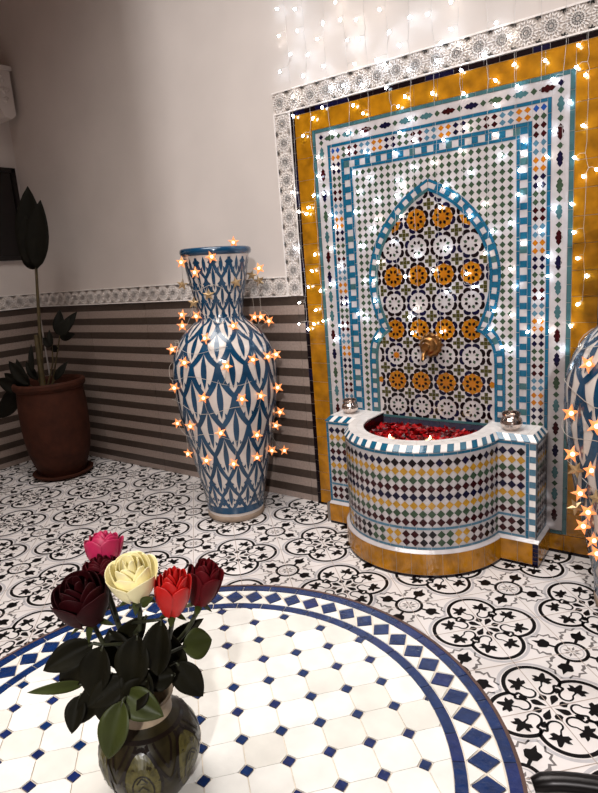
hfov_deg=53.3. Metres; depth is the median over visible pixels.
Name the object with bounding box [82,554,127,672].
rose
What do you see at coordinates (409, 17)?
strand
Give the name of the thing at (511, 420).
votive holder
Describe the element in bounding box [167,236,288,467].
garland
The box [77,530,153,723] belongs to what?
rose
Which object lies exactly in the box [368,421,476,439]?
petals
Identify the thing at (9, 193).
wall picture
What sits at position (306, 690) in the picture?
table
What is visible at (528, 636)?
floor
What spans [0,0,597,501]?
wall
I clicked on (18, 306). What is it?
wall
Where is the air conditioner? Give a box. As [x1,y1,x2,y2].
[0,64,15,123]
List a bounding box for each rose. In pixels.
[27,570,123,733]
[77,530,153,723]
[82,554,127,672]
[97,551,163,758]
[120,566,191,710]
[169,558,223,696]
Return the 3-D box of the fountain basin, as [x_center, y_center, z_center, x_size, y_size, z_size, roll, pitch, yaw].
[0.501,0.411,2.607,1.018,0.550,0.492,5,15,36]
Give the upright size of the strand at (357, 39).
2.392 m
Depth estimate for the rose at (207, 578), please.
0.65 m
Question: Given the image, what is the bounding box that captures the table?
[0,585,527,792]
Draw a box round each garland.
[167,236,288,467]
[561,328,597,560]
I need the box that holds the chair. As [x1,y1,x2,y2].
[530,771,597,792]
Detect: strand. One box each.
[275,0,314,330]
[294,2,323,321]
[315,18,344,340]
[334,0,365,319]
[355,0,378,338]
[375,5,405,277]
[398,2,422,336]
[426,6,447,333]
[449,0,475,287]
[482,6,497,329]
[498,15,525,350]
[526,0,549,332]
[549,4,572,350]
[572,0,597,305]
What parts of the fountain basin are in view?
ochre skirting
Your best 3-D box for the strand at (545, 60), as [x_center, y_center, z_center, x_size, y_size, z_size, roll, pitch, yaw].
[0.863,-1.404,2.128,0.088,2.365,0.017,5,15,36]
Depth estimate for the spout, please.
2.61 m
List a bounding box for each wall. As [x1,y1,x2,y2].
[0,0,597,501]
[0,121,49,469]
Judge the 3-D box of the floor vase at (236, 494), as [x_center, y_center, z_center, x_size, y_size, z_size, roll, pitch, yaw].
[-0.373,-0.054,3.079,0.528,1.394,0.528,5,15,37]
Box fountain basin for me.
[325,410,549,577]
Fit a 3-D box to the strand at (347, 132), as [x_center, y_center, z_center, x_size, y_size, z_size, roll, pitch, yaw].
[0.207,-1.487,2.595,0.092,2.301,0.018,5,15,36]
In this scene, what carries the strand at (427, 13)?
attached to the wall at (144, 132)
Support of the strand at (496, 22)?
attached to the wall at (144, 132)
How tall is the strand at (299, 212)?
2.353 m
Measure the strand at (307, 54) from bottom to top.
2.311 m
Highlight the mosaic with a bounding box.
[290,30,597,558]
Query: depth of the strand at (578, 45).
2.15 m
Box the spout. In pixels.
[419,332,442,359]
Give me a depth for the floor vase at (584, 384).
1.93 m
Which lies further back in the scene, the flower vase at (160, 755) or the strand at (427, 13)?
the strand at (427, 13)
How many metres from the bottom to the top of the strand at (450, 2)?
2.176 m
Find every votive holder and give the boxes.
[342,398,357,413]
[500,410,522,430]
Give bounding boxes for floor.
[0,455,597,792]
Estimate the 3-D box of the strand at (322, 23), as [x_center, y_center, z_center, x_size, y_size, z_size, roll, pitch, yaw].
[0.111,-1.445,2.678,0.090,2.404,0.018,5,15,36]
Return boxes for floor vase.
[173,246,276,522]
[564,325,597,606]
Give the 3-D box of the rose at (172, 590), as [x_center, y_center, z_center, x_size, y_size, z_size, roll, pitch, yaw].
[-0.143,0.297,0.625,0.084,0.254,0.066,-8,13,-15]
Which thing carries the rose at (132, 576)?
in the flower vase at (160, 755)
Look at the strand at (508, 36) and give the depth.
2.30 m
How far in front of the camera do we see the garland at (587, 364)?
1.96 m
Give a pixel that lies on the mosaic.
(469, 384)
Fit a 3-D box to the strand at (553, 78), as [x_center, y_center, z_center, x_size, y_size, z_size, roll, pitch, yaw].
[0.934,-1.365,2.087,0.089,2.434,0.017,5,15,36]
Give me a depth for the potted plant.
3.88 m
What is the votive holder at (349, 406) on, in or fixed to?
on the fountain basin
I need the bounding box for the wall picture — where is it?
[0,167,21,260]
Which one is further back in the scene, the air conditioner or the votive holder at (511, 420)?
the air conditioner
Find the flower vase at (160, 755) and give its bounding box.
[98,683,200,792]
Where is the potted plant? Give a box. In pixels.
[0,186,92,481]
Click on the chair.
(542, 781)
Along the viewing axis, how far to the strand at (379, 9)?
2.53 m
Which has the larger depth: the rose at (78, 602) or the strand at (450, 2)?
the strand at (450, 2)

